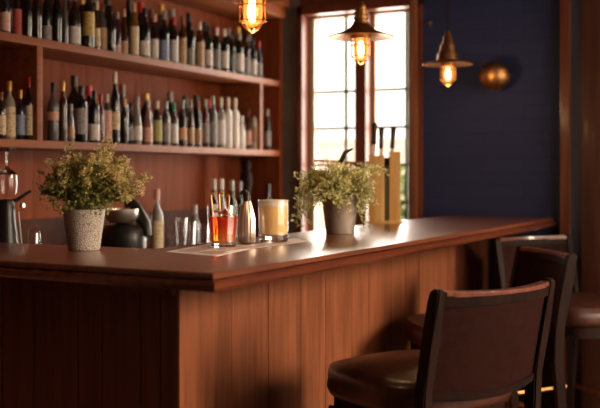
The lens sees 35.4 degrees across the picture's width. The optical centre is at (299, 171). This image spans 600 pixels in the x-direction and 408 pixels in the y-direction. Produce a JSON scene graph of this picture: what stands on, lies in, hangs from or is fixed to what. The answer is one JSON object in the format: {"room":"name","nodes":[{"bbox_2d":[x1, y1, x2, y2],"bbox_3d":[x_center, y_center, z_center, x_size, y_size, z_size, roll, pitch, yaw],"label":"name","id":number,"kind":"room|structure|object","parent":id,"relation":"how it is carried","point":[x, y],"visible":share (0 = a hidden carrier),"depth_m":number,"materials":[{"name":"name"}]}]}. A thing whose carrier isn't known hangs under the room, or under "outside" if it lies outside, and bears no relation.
{"room":"bar","nodes":[
{"label":"bar","id":0,"kind":"room"},
{"bbox_2d":[62,209,105,250],"bbox_3d":[-0.609,0.162,2.651,0.122,0.116,0.122,0,0,28],"label":"pot","id":1,"kind":"object","parent":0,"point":[83,227],"depth_m":2.61,"materials":[{"name":"grey stone"}]},
{"bbox_2d":[0,0,289,248],"bbox_3d":[-1.044,-0.280,3.578,0.320,1.320,3.680,0,0,28],"label":"shelf unit","id":2,"kind":"object","parent":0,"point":[183,175],"visible":0.41,"depth_m":4.51,"materials":[{"name":"brown wood"}]},
{"bbox_2d":[0,92,5,138],"bbox_3d":[-1.073,-0.203,3.375,0.034,0.169,0.033,0,0,6],"label":"bottle","id":3,"kind":"object","parent":2,"relation":"on","point":[2,108],"visible":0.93,"depth_m":3.37,"materials":[{"name":"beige glass"}]},
{"bbox_2d":[0,0,9,32],"bbox_3d":[-1.065,-0.599,3.392,0.038,0.203,0.037,0,0,6],"label":"bottle","id":4,"kind":"object","parent":2,"relation":"on","point":[4,4],"visible":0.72,"depth_m":3.38,"materials":[{"name":"black glass"}]},
{"bbox_2d":[4,81,15,138],"bbox_3d":[-1.059,-0.225,3.428,0.045,0.214,0.044,0,0,-4],"label":"bottle","id":5,"kind":"object","parent":2,"relation":"on","point":[9,103],"visible":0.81,"depth_m":3.41,"materials":[{"name":"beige glass"}]},
{"bbox_2d":[12,0,21,34],"bbox_3d":[-1.042,-0.602,3.461,0.034,0.210,0.035,0,0,-18],"label":"bottle","id":6,"kind":"object","parent":2,"relation":"on","point":[16,11],"visible":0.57,"depth_m":3.45,"materials":[{"name":"red glass"}]},
{"bbox_2d":[16,90,24,139],"bbox_3d":[-1.029,-0.210,3.461,0.032,0.184,0.033,0,0,6],"label":"bottle","id":7,"kind":"object","parent":2,"relation":"on","point":[20,110],"visible":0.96,"depth_m":3.45,"materials":[{"name":"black glass"}]},
{"bbox_2d":[23,0,31,36],"bbox_3d":[-1.012,-0.594,3.492,0.029,0.194,0.028,0,0,-16],"label":"bottle","id":8,"kind":"object","parent":2,"relation":"on","point":[27,9],"visible":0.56,"depth_m":3.48,"materials":[{"name":"black glass"}]},
{"bbox_2d":[25,77,32,139],"bbox_3d":[-1.008,-0.236,3.501,0.035,0.236,0.034,0,0,8],"label":"bottle","id":9,"kind":"object","parent":2,"relation":"on","point":[28,100],"visible":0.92,"depth_m":3.49,"materials":[{"name":"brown glass"}]},
{"bbox_2d":[32,0,41,38],"bbox_3d":[-0.989,-0.606,3.536,0.033,0.218,0.032,0,0,-41],"label":"bottle","id":10,"kind":"object","parent":2,"relation":"on","point":[36,7],"visible":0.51,"depth_m":3.52,"materials":[{"name":"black glass"}]},
{"bbox_2d":[42,0,51,39],"bbox_3d":[-0.969,-0.607,3.601,0.035,0.219,0.036,0,0,14],"label":"bottle","id":11,"kind":"object","parent":2,"relation":"on","point":[46,11],"visible":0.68,"depth_m":3.59,"materials":[{"name":"black glass"}]},
{"bbox_2d":[47,83,58,140],"bbox_3d":[-0.954,-0.231,3.630,0.044,0.226,0.043,0,0,-5],"label":"bottle","id":12,"kind":"object","parent":2,"relation":"on","point":[52,110],"visible":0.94,"depth_m":3.62,"materials":[{"name":"grey glass"}]},
{"bbox_2d":[52,0,61,41],"bbox_3d":[-0.939,-0.608,3.633,0.033,0.222,0.034,0,0,0],"label":"bottle","id":13,"kind":"object","parent":2,"relation":"on","point":[56,11],"visible":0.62,"depth_m":3.62,"materials":[{"name":"black glass"}]},
{"bbox_2d":[59,81,66,140],"bbox_3d":[-0.923,-0.236,3.663,0.030,0.237,0.030,0,0,33],"label":"bottle","id":14,"kind":"object","parent":2,"relation":"on","point":[62,103],"visible":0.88,"depth_m":3.65,"materials":[{"name":"brown glass"}]},
{"bbox_2d":[62,0,67,42],"bbox_3d":[-0.918,-0.604,3.673,0.022,0.214,0.023,0,0,1],"label":"bottle","id":15,"kind":"object","parent":2,"relation":"on","point":[64,13],"visible":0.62,"depth_m":3.67,"materials":[{"name":"grey glass"}]},
{"bbox_2d":[67,104,74,141],"bbox_3d":[-0.902,-0.193,3.704,0.027,0.150,0.028,0,0,-32],"label":"bottle","id":16,"kind":"object","parent":2,"relation":"on","point":[70,129],"visible":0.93,"depth_m":3.69,"materials":[{"name":"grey glass"}]},
{"bbox_2d":[67,75,78,141],"bbox_3d":[-0.933,-0.258,3.879,0.060,0.280,0.062,0,0,-14],"label":"bottle","id":17,"kind":"object","parent":2,"relation":"on","point":[73,96],"visible":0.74,"depth_m":3.86,"materials":[{"name":"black glass"}]},
{"bbox_2d":[68,0,80,44],"bbox_3d":[-0.897,-0.607,3.739,0.048,0.219,0.049,0,0,18],"label":"bottle","id":18,"kind":"object","parent":2,"relation":"on","point":[74,29],"visible":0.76,"depth_m":3.72,"materials":[{"name":"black glass"}]},
{"bbox_2d":[74,86,87,141],"bbox_3d":[-0.879,-0.232,3.774,0.052,0.227,0.050,0,0,-42],"label":"bottle","id":19,"kind":"object","parent":2,"relation":"on","point":[80,111],"visible":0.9,"depth_m":3.75,"materials":[{"name":"black glass"}]},
{"bbox_2d":[82,0,94,47],"bbox_3d":[-0.854,-0.628,3.796,0.047,0.262,0.048,0,0,31],"label":"bottle","id":20,"kind":"object","parent":2,"relation":"on","point":[88,15],"visible":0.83,"depth_m":3.78,"materials":[{"name":"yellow glass"}]},
{"bbox_2d":[88,91,99,142],"bbox_3d":[-0.838,-0.224,3.826,0.046,0.212,0.045,0,0,-36],"label":"bottle","id":21,"kind":"object","parent":2,"relation":"on","point":[93,110],"visible":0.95,"depth_m":3.81,"materials":[{"name":"black glass"}]},
{"bbox_2d":[94,2,99,48],"bbox_3d":[-0.830,-0.596,3.842,0.026,0.198,0.026,0,0,32],"label":"bottle","id":22,"kind":"object","parent":2,"relation":"on","point":[97,23],"visible":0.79,"depth_m":3.83,"materials":[{"name":"brown glass"}]},
{"bbox_2d":[99,94,103,142],"bbox_3d":[-0.818,-0.219,3.865,0.028,0.203,0.028,0,0,-37],"label":"bottle","id":23,"kind":"object","parent":2,"relation":"on","point":[100,95],"visible":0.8,"depth_m":3.85,"materials":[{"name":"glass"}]},
{"bbox_2d":[100,4,106,49],"bbox_3d":[-0.816,-0.597,3.895,0.031,0.199,0.030,0,0,-42],"label":"bottle","id":24,"kind":"object","parent":2,"relation":"on","point":[103,30],"visible":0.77,"depth_m":3.88,"materials":[{"name":"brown glass"}]},
{"bbox_2d":[103,94,111,142],"bbox_3d":[-0.804,-0.222,3.917,0.040,0.207,0.041,0,0,-15],"label":"bottle","id":25,"kind":"object","parent":2,"relation":"on","point":[107,109],"visible":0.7,"depth_m":3.90,"materials":[{"name":"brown glass"}]},
{"bbox_2d":[107,6,114,51],"bbox_3d":[-0.788,-0.595,3.922,0.036,0.196,0.037,0,0,6],"label":"bottle","id":26,"kind":"object","parent":2,"relation":"on","point":[110,22],"visible":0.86,"depth_m":3.91,"materials":[{"name":"black glass"}]},
{"bbox_2d":[111,72,119,143],"bbox_3d":[-0.776,-0.269,3.945,0.039,0.302,0.038,0,0,-5],"label":"bottle","id":27,"kind":"object","parent":2,"relation":"on","point":[114,96],"visible":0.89,"depth_m":3.93,"materials":[{"name":"black glass"}]},
{"bbox_2d":[115,12,120,52],"bbox_3d":[-0.769,-0.586,3.960,0.028,0.177,0.029,0,0,32],"label":"bottle","id":28,"kind":"object","parent":2,"relation":"on","point":[117,28],"visible":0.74,"depth_m":3.95,"materials":[{"name":"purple glass"}]},
{"bbox_2d":[120,9,127,53],"bbox_3d":[-0.752,-0.597,4.017,0.036,0.200,0.035,0,0,-34],"label":"bottle","id":29,"kind":"object","parent":2,"relation":"on","point":[124,34],"visible":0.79,"depth_m":4.00,"materials":[{"name":"brown glass"}]},
{"bbox_2d":[119,84,128,143],"bbox_3d":[-0.787,-0.253,4.158,0.060,0.270,0.062,0,0,-21],"label":"bottle","id":30,"kind":"object","parent":2,"relation":"on","point":[121,86],"visible":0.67,"depth_m":4.14,"materials":[{"name":"grey glass"}]},
{"bbox_2d":[121,99,127,143],"bbox_3d":[-0.747,-0.214,4.001,0.032,0.193,0.033,0,0,-35],"label":"bottle","id":31,"kind":"object","parent":2,"relation":"on","point":[124,115],"visible":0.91,"depth_m":3.99,"materials":[{"name":"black glass"}]},
{"bbox_2d":[125,0,131,53],"bbox_3d":[-0.764,-0.633,4.202,0.060,0.272,0.062,0,0,34],"label":"bottle","id":32,"kind":"object","parent":2,"relation":"on","point":[128,2],"visible":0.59,"depth_m":4.19,"materials":[{"name":"black glass"}]},
{"bbox_2d":[128,103,133,143],"bbox_3d":[-0.732,-0.208,4.057,0.032,0.180,0.031,0,0,20],"label":"bottle","id":33,"kind":"object","parent":2,"relation":"on","point":[130,118],"visible":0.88,"depth_m":4.04,"materials":[{"name":"black glass"}]},
{"bbox_2d":[129,3,138,55],"bbox_3d":[-0.717,-0.613,4.059,0.040,0.233,0.040,0,0,-28],"label":"bottle","id":34,"kind":"object","parent":2,"relation":"on","point":[133,28],"visible":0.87,"depth_m":4.04,"materials":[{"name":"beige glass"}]},
{"bbox_2d":[133,97,141,144],"bbox_3d":[-0.707,-0.222,4.078,0.043,0.207,0.042,0,0,13],"label":"bottle","id":35,"kind":"object","parent":2,"relation":"on","point":[136,118],"visible":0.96,"depth_m":4.06,"materials":[{"name":"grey glass"}]},
{"bbox_2d":[139,8,149,57],"bbox_3d":[-0.682,-0.608,4.125,0.048,0.223,0.046,0,0,25],"label":"bottle","id":36,"kind":"object","parent":2,"relation":"on","point":[144,30],"visible":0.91,"depth_m":4.11,"materials":[{"name":"black glass"}]},
{"bbox_2d":[140,93,152,144],"bbox_3d":[-0.707,-0.239,4.313,0.060,0.241,0.062,0,0,-25],"label":"bottle","id":37,"kind":"object","parent":2,"relation":"on","point":[145,96],"visible":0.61,"depth_m":4.29,"materials":[{"name":"black glass"}]},
{"bbox_2d":[143,100,152,144],"bbox_3d":[-0.671,-0.218,4.148,0.040,0.200,0.041,0,0,-6],"label":"bottle","id":38,"kind":"object","parent":2,"relation":"on","point":[147,130],"visible":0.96,"depth_m":4.13,"materials":[{"name":"pink glass"}]},
{"bbox_2d":[150,14,158,58],"bbox_3d":[-0.652,-0.602,4.210,0.038,0.211,0.037,0,0,2],"label":"bottle","id":39,"kind":"object","parent":2,"relation":"on","point":[154,41],"visible":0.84,"depth_m":4.20,"materials":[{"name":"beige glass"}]},
{"bbox_2d":[152,101,161,144],"bbox_3d":[-0.643,-0.219,4.227,0.043,0.201,0.044,0,0,-14],"label":"bottle","id":40,"kind":"object","parent":2,"relation":"on","point":[156,120],"visible":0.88,"depth_m":4.21,"materials":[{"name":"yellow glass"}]},
{"bbox_2d":[159,11,168,60],"bbox_3d":[-0.615,-0.613,4.254,0.046,0.232,0.047,0,0,-29],"label":"bottle","id":41,"kind":"object","parent":2,"relation":"on","point":[163,31],"visible":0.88,"depth_m":4.24,"materials":[{"name":"black glass"}]},
{"bbox_2d":[162,101,169,145],"bbox_3d":[-0.608,-0.220,4.267,0.039,0.204,0.040,0,0,-24],"label":"bottle","id":42,"kind":"object","parent":2,"relation":"on","point":[165,118],"visible":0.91,"depth_m":4.25,"materials":[{"name":"grey glass"}]},
{"bbox_2d":[170,17,177,62],"bbox_3d":[-0.579,-0.605,4.323,0.040,0.216,0.041,0,0,18],"label":"bottle","id":43,"kind":"object","parent":2,"relation":"on","point":[173,34],"visible":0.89,"depth_m":4.31,"materials":[{"name":"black glass"}]},
{"bbox_2d":[170,103,177,145],"bbox_3d":[-0.579,-0.218,4.323,0.038,0.199,0.038,0,0,-28],"label":"bottle","id":44,"kind":"object","parent":2,"relation":"on","point":[173,120],"visible":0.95,"depth_m":4.31,"materials":[{"name":"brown glass"}]},
{"bbox_2d":[178,100,186,145],"bbox_3d":[-0.550,-0.228,4.404,0.041,0.219,0.040,0,0,-19],"label":"bottle","id":45,"kind":"object","parent":2,"relation":"on","point":[182,129],"visible":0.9,"depth_m":4.39,"materials":[{"name":"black glass"}]},
{"bbox_2d":[179,16,185,63],"bbox_3d":[-0.550,-0.614,4.404,0.037,0.234,0.036,0,0,-30],"label":"bottle","id":46,"kind":"object","parent":2,"relation":"on","point":[182,34],"visible":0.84,"depth_m":4.39,"materials":[{"name":"brown glass"}]},
{"bbox_2d":[185,13,194,65],"bbox_3d":[-0.546,-0.639,4.621,0.062,0.284,0.060,0,0,26],"label":"bottle","id":47,"kind":"object","parent":2,"relation":"on","point":[188,15],"visible":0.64,"depth_m":4.61,"materials":[{"name":"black glass"}]},
{"bbox_2d":[187,100,193,146],"bbox_3d":[-0.517,-0.229,4.442,0.037,0.222,0.036,0,0,-44],"label":"bottle","id":48,"kind":"object","parent":2,"relation":"on","point":[190,123],"visible":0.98,"depth_m":4.43,"materials":[{"name":"brown glass"}]},
{"bbox_2d":[187,22,193,65],"bbox_3d":[-0.517,-0.603,4.442,0.036,0.212,0.037,0,0,-22],"label":"bottle","id":49,"kind":"object","parent":2,"relation":"on","point":[190,38],"visible":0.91,"depth_m":4.43,"materials":[{"name":"black glass"}]},
{"bbox_2d":[194,101,201,146],"bbox_3d":[-0.488,-0.229,4.498,0.034,0.222,0.035,0,0,25],"label":"bottle","id":50,"kind":"object","parent":2,"relation":"on","point":[197,131],"visible":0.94,"depth_m":4.49,"materials":[{"name":"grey glass"}]},
{"bbox_2d":[195,22,203,66],"bbox_3d":[-0.482,-0.608,4.510,0.045,0.223,0.044,0,0,37],"label":"bottle","id":51,"kind":"object","parent":2,"relation":"on","point":[199,40],"visible":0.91,"depth_m":4.49,"materials":[{"name":"brown glass"}]},
{"bbox_2d":[202,99,208,146],"bbox_3d":[-0.460,-0.237,4.577,0.037,0.238,0.038,0,0,-24],"label":"bottle","id":52,"kind":"object","parent":2,"relation":"on","point":[205,116],"visible":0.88,"depth_m":4.56,"materials":[{"name":"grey glass"}]},
{"bbox_2d":[204,26,212,68],"bbox_3d":[-0.448,-0.606,4.601,0.040,0.218,0.041,0,0,29],"label":"bottle","id":53,"kind":"object","parent":2,"relation":"on","point":[208,52],"visible":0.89,"depth_m":4.59,"materials":[{"name":"green glass"}]},
{"bbox_2d":[209,96,216,147],"bbox_3d":[-0.427,-0.246,4.615,0.043,0.255,0.042,0,0,-19],"label":"bottle","id":54,"kind":"object","parent":2,"relation":"on","point":[212,115],"visible":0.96,"depth_m":4.60,"materials":[{"name":"grey glass"}]},
{"bbox_2d":[213,28,219,69],"bbox_3d":[-0.412,-0.604,4.643,0.035,0.214,0.036,0,0,16],"label":"bottle","id":55,"kind":"object","parent":2,"relation":"on","point":[216,44],"visible":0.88,"depth_m":4.63,"materials":[{"name":"green glass"}]},
{"bbox_2d":[217,97,224,147],"bbox_3d":[-0.393,-0.246,4.680,0.044,0.255,0.043,0,0,-21],"label":"bottle","id":56,"kind":"object","parent":2,"relation":"on","point":[220,116],"visible":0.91,"depth_m":4.66,"materials":[{"name":"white glass"}]},
{"bbox_2d":[220,29,228,71],"bbox_3d":[-0.378,-0.607,4.709,0.044,0.219,0.043,0,0,14],"label":"bottle","id":57,"kind":"object","parent":2,"relation":"on","point":[224,48],"visible":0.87,"depth_m":4.69,"materials":[{"name":"green glass"}]},
{"bbox_2d":[224,97,231,147],"bbox_3d":[-0.365,-0.249,4.761,0.042,0.262,0.041,0,0,21],"label":"bottle","id":58,"kind":"object","parent":2,"relation":"on","point":[228,113],"visible":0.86,"depth_m":4.74,"materials":[{"name":"white glass"}]},
{"bbox_2d":[229,31,234,72],"bbox_3d":[-0.347,-0.608,4.795,0.034,0.222,0.035,0,0,19],"label":"bottle","id":59,"kind":"object","parent":2,"relation":"on","point":[231,45],"visible":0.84,"depth_m":4.78,"materials":[{"name":"green glass"}]},
{"bbox_2d":[232,98,238,148],"bbox_3d":[-0.332,-0.248,4.798,0.042,0.260,0.042,0,0,-25],"label":"bottle","id":60,"kind":"object","parent":2,"relation":"on","point":[235,114],"visible":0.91,"depth_m":4.78,"materials":[{"name":"white glass"}]},
{"bbox_2d":[235,33,243,73],"bbox_3d":[-0.314,-0.606,4.833,0.047,0.218,0.048,0,0,-41],"label":"bottle","id":61,"kind":"object","parent":2,"relation":"on","point":[239,56],"visible":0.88,"depth_m":4.81,"materials":[{"name":"green glass"}]},
{"bbox_2d":[239,116,244,148],"bbox_3d":[-0.300,-0.204,4.859,0.036,0.172,0.035,0,0,-25],"label":"bottle","id":62,"kind":"object","parent":2,"relation":"on","point":[241,130],"visible":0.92,"depth_m":4.85,"materials":[{"name":"white glass"}]},
{"bbox_2d":[243,35,249,75],"bbox_3d":[-0.279,-0.606,4.899,0.038,0.217,0.037,0,0,40],"label":"bottle","id":63,"kind":"object","parent":2,"relation":"on","point":[246,51],"visible":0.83,"depth_m":4.88,"materials":[{"name":"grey glass"}]},
{"bbox_2d":[245,108,251,148],"bbox_3d":[-0.271,-0.227,4.941,0.036,0.218,0.035,0,0,-6],"label":"bottle","id":64,"kind":"object","parent":2,"relation":"on","point":[248,130],"visible":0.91,"depth_m":4.93,"materials":[{"name":"brown glass"}]},
{"bbox_2d":[250,38,256,76],"bbox_3d":[-0.249,-0.604,4.982,0.038,0.213,0.039,0,0,-27],"label":"bottle","id":65,"kind":"object","parent":2,"relation":"on","point":[253,62],"visible":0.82,"depth_m":4.97,"materials":[{"name":"green glass"}]},
{"bbox_2d":[264,109,270,149],"bbox_3d":[-0.176,-0.230,5.096,0.036,0.224,0.037,0,0,24],"label":"bottle","id":66,"kind":"object","parent":2,"relation":"on","point":[267,131],"visible":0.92,"depth_m":5.08,"materials":[{"name":"green glass"}]},
{"bbox_2d":[282,0,559,288],"bbox_3d":[1.826,-0.150,4.303,4.740,2.900,0.120,0,0,28],"label":"wall","id":67,"kind":"structure","parent":0,"point":[486,152],"depth_m":4.70,"materials":[{"name":"blue paint"}]},
{"bbox_2d":[16,207,226,248],"bbox_3d":[-1.160,0.285,3.650,0.012,0.190,3.600,0,0,28],"label":"backsplash","id":68,"kind":"structure","parent":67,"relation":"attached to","point":[50,231],"depth_m":3.92,"materials":[{"name":"brown wood"}]},
{"bbox_2d":[300,0,365,5],"bbox_3d":[0.345,-1.254,5.075,0.717,0.693,0.120,0,0,28],"label":"trim","id":69,"kind":"structure","parent":67,"relation":"attached to","point":[302,2],"depth_m":5.13,"materials":[{"name":"brown wood"}]},
{"bbox_2d":[478,61,511,90],"bbox_3d":[0.954,-0.469,4.593,0.160,0.146,0.172,0,0,28],"label":"wall sconce","id":70,"kind":"object","parent":67,"relation":"attached to","point":[495,75],"visible":1,"depth_m":4.54,"materials":[{"name":"gold metal"}]},
{"bbox_2d":[488,288,580,407],"bbox_3d":[0.992,0.940,4.648,0.786,0.720,0.040,0,0,28],"label":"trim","id":71,"kind":"structure","parent":67,"relation":"attached to","point":[547,397],"depth_m":4.54,"materials":[{"name":"brown wood"}]},
{"bbox_2d":[560,0,570,396],"bbox_3d":[1.272,-0.150,4.496,0.047,2.900,0.050,0,0,28],"label":"trim","id":72,"kind":"structure","parent":67,"relation":"attached to","point":[565,5],"depth_m":4.47,"materials":[{"name":"brown wood"}]},
{"bbox_2d":[571,0,580,291],"bbox_3d":[1.323,-0.150,4.487,0.051,2.900,0.020,0,0,28],"label":"trim","id":73,"kind":"structure","parent":67,"relation":"attached to","point":[575,4],"depth_m":4.48,"materials":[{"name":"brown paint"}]},
{"bbox_2d":[581,0,599,407],"bbox_3d":[1.748,0.125,4.231,0.940,2.350,0.079,0,0,28],"label":"door","id":74,"kind":"structure","parent":67,"relation":"in","point":[590,9],"depth_m":4.42,"materials":[{"name":"brown wood"}]},
{"bbox_3d":[0.388,-1.640,1.545,4.940,0.080,6.500,0,0,28],"label":"ceiling","id":75,"kind":"structure","parent":0,"visible":0},
{"bbox_2d":[224,0,283,32],"bbox_3d":[-0.117,-0.971,2.320,0.226,1.258,0.226,0,0,28],"label":"pendant lamp","id":76,"kind":"object","parent":75,"relation":"hanging from","point":[252,9],"visible":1,"depth_m":2.31,"materials":[{"name":"gold metal"}]},
{"bbox_2d":[328,0,393,64],"bbox_3d":[0.210,-0.984,3.240,0.226,1.232,0.226,0,0,28],"label":"pendant lamp","id":77,"kind":"object","parent":75,"relation":"hanging from","point":[361,31],"visible":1,"depth_m":3.23,"materials":[{"name":"gold metal"}]},
{"bbox_2d":[353,1,368,23],"bbox_3d":[0.210,-0.545,3.240,0.060,0.087,0.060,0,0,28],"label":"socket","id":78,"kind":"object","parent":77,"relation":"attached to","point":[360,13],"depth_m":3.22,"materials":[{"name":"gold metal"}]},
{"bbox_2d":[423,0,473,85],"bbox_3d":[0.661,-0.991,4.200,0.225,1.218,0.225,0,0,-22],"label":"pendant lamp","id":79,"kind":"object","parent":75,"relation":"hanging from","point":[448,57],"visible":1,"depth_m":4.18,"materials":[{"name":"gold metal"}]},
{"bbox_3d":[0.365,1.340,1.501,4.940,0.080,6.400,0,0,28],"label":"floor","id":80,"kind":"structure","parent":0,"visible":0},
{"bbox_2d":[0,215,556,407],"bbox_3d":[0.027,0.760,3.547,1.238,1.080,2.882,0,0,28],"label":"bar counter","id":81,"kind":"object","parent":80,"relation":"on","point":[105,327],"depth_m":2.70,"materials":[{"name":"brown wood"}]},
{"bbox_2d":[35,132,152,250],"bbox_3d":[-0.593,0.052,2.655,0.261,0.337,0.277,0,0,45],"label":"potted herb","id":82,"kind":"object","parent":81,"relation":"on","point":[94,180],"visible":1,"depth_m":2.61,"materials":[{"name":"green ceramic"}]},
{"bbox_2d":[166,244,247,255],"bbox_3d":[-0.244,0.219,2.671,0.185,0.001,0.409,0,0,18],"label":"menu sheet","id":83,"kind":"object","parent":81,"relation":"on","point":[207,250],"visible":0.8,"depth_m":2.62,"materials":[{"name":"paper"}]},
{"bbox_2d":[208,216,237,246],"bbox_3d":[-0.225,0.156,2.746,0.095,0.122,0.095,0,0,28],"label":"cocktail glass","id":84,"kind":"object","parent":83,"relation":"on","point":[222,229],"visible":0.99,"depth_m":2.71,"materials":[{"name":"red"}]},
{"bbox_2d":[238,189,255,242],"bbox_3d":[-0.164,0.136,2.905,0.053,0.163,0.053,0,0,28],"label":"cocktail shaker","id":85,"kind":"object","parent":81,"relation":"on","point":[246,221],"visible":1,"depth_m":2.89,"materials":[{"name":"silver metal"}]},
{"bbox_2d":[213,238,307,251],"bbox_3d":[-0.084,0.218,2.828,0.102,0.001,0.570,0,0,23],"label":"menu sheet","id":86,"kind":"object","parent":81,"relation":"on","point":[290,240],"visible":0.95,"depth_m":2.78,"materials":[{"name":"beige paper"}]},
{"bbox_2d":[259,199,287,242],"bbox_3d":[-0.083,0.152,2.933,0.097,0.131,0.097,0,0,28],"label":"cocktail glass","id":87,"kind":"object","parent":86,"relation":"on","point":[273,213],"visible":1,"depth_m":2.90,"materials":[{"name":"white"}]},
{"bbox_2d":[0,215,554,279],"bbox_3d":[0.024,0.228,3.554,1.227,0.016,2.870,0,0,28],"label":"countertop","id":88,"kind":"structure","parent":81,"relation":"on","point":[320,246],"depth_m":2.58,"materials":[{"name":"brown wood"}]},
{"bbox_2d":[290,158,389,233],"bbox_3d":[0.135,0.085,3.363,0.293,0.270,0.265,0,0,39],"label":"trailing plant","id":89,"kind":"object","parent":81,"relation":"on","point":[342,190],"visible":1,"depth_m":3.32,"materials":[{"name":"green plant"}]},
{"bbox_2d":[314,152,402,223],"bbox_3d":[0.250,0.066,4.043,0.376,0.308,0.107,0,0,0],"label":"rack","id":90,"kind":"object","parent":81,"relation":"on","point":[387,190],"visible":0.91,"depth_m":4.03,"materials":[{"name":"brown wood"}]},
{"bbox_2d":[327,278,554,407],"bbox_3d":[0.370,0.794,2.620,0.484,1.013,0.577,0,0,-36],"label":"bar chair","id":91,"kind":"object","parent":80,"relation":"on","point":[478,348],"visible":1,"depth_m":2.43,"materials":[{"name":"brown leather"}]},
{"bbox_2d":[405,244,576,407],"bbox_3d":[0.695,0.794,3.489,0.577,1.013,0.484,0,0,-11],"label":"bar chair","id":92,"kind":"object","parent":80,"relation":"on","point":[531,265],"visible":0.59,"depth_m":3.41,"materials":[{"name":"brown leather"}]},
{"bbox_2d":[491,233,599,407],"bbox_3d":[1.168,0.794,4.109,0.484,1.013,0.577,0,0,-26],"label":"bar chair","id":93,"kind":"object","parent":80,"relation":"on","point":[583,317],"visible":0.49,"depth_m":4.19,"materials":[{"name":"brown leather"}]},
{"bbox_3d":[-0.965,0.841,3.548,0.480,0.918,3.600,0,0,28],"label":"countertop","id":94,"kind":"structure","parent":80,"relation":"on","visible":0},
{"bbox_2d":[0,190,31,242],"bbox_3d":[-0.993,0.221,3.202,0.110,0.321,0.132,0,0,28],"label":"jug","id":95,"kind":"object","parent":94,"relation":"on","point":[8,225],"visible":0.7,"depth_m":3.17,"materials":[{"name":"silver metal"}]},
{"bbox_2d":[101,198,151,247],"bbox_3d":[-0.704,0.236,3.908,0.242,0.292,0.190,0,0,-20],"label":"coffee machine","id":96,"kind":"object","parent":94,"relation":"on","point":[124,233],"visible":0.71,"depth_m":3.83,"materials":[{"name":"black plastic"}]},
{"bbox_2d":[105,208,138,222],"bbox_3d":[-0.735,0.180,3.870,0.140,0.058,0.140,0,0,0],"label":"steel bowl","id":97,"kind":"object","parent":96,"relation":"on","point":[118,215],"depth_m":3.82,"materials":[{"name":"silver metal"}]},
{"bbox_2d":[150,189,163,248],"bbox_3d":[-0.617,0.228,4.053,0.056,0.309,0.055,0,0,-39],"label":"bottle","id":98,"kind":"object","parent":94,"relation":"on","point":[157,222],"visible":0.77,"depth_m":4.03,"materials":[{"name":"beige glass"}]},
{"bbox_2d":[166,226,175,246],"bbox_3d":[-0.584,0.314,4.288,0.056,0.136,0.056,0,0,28],"label":"drinking glass","id":99,"kind":"object","parent":94,"relation":"on","point":[170,230],"visible":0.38,"depth_m":4.26,"materials":[{"name":"white"}]},
{"bbox_2d":[175,218,186,245],"bbox_3d":[-0.529,0.293,4.178,0.056,0.178,0.056,0,0,28],"label":"drinking glass","id":100,"kind":"object","parent":94,"relation":"on","point":[178,221],"visible":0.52,"depth_m":4.15,"materials":[{"name":"white"}]},
{"bbox_2d":[182,222,195,244],"bbox_3d":[-0.491,0.302,4.163,0.060,0.161,0.060,0,0,28],"label":"drinking glass","id":101,"kind":"object","parent":94,"relation":"on","point":[189,228],"visible":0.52,"depth_m":4.14,"materials":[{"name":"white"}]},
{"bbox_2d":[197,224,208,243],"bbox_3d":[-0.440,0.309,4.262,0.056,0.146,0.056,0,0,28],"label":"drinking glass","id":102,"kind":"object","parent":94,"relation":"on","point":[202,229],"visible":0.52,"depth_m":4.24,"materials":[{"name":"white"}]},
{"bbox_2d":[209,179,217,241],"bbox_3d":[-0.412,0.208,4.509,0.047,0.348,0.048,0,0,3],"label":"bottle","id":103,"kind":"object","parent":94,"relation":"on","point":[214,199],"visible":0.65,"depth_m":4.50,"materials":[{"name":"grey glass"}]},
{"bbox_2d":[227,180,236,238],"bbox_3d":[-0.337,0.211,4.654,0.048,0.342,0.047,0,0,-33],"label":"bottle","id":104,"kind":"object","parent":94,"relation":"on","point":[233,206],"visible":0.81,"depth_m":4.64,"materials":[{"name":"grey glass"}]},
{"bbox_2d":[236,181,242,238],"bbox_3d":[-0.301,0.214,4.722,0.044,0.337,0.043,0,0,-21],"label":"bottle","id":105,"kind":"object","parent":94,"relation":"on","point":[239,202],"visible":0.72,"depth_m":4.71,"materials":[{"name":"clear glass"}]},
{"bbox_2d":[240,160,251,198],"bbox_3d":[-0.287,0.159,4.989,0.072,0.446,0.071,0,0,28],"label":"pepper mill","id":106,"kind":"object","parent":94,"relation":"on","point":[245,175],"visible":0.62,"depth_m":4.96,"materials":[{"name":"brown wood"}]},
{"bbox_3d":[0.345,0.990,5.075,0.717,0.620,0.120,0,0,28],"label":"wall","id":107,"kind":"structure","parent":0,"visible":0},
{"bbox_2d":[297,0,422,231],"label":"window","id":108,"kind":"structure","parent":107,"relation":"in","point":[366,90],"depth_m":5.01,"materials":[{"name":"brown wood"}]},
{"label":"outside","id":109,"kind":"structure","parent":0,"visible":0},
{"bbox_3d":[2.373,1.450,24.023,42.000,0.200,35.200,0,0,28],"label":"ground","id":110,"kind":"structure","parent":109,"visible":0},
{"bbox_2d":[401,166,404,219],"bbox_3d":[0.770,0.620,7.404,0.472,1.463,0.452,0,0,28],"label":"shrub","id":111,"kind":"object","parent":110,"relation":"on","point":[402,167],"visible":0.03,"depth_m":7.39,"materials":[{"name":"green plant"}]},
{"bbox_3d":[-1.139,-0.082,3.428,0.238,0.013,0.032,0,0,28],"label":"rail","id":112,"kind":"object","parent":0,"visible":0},
{"bbox_2d":[0,148,18,194],"bbox_3d":[-1.055,-0.001,3.385,0.082,0.166,0.081,0,0,28],"label":"wine glass","id":113,"kind":"object","parent":112,"relation":"hanging from","point":[9,182],"visible":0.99,"depth_m":3.36,"materials":[{"name":"white"}]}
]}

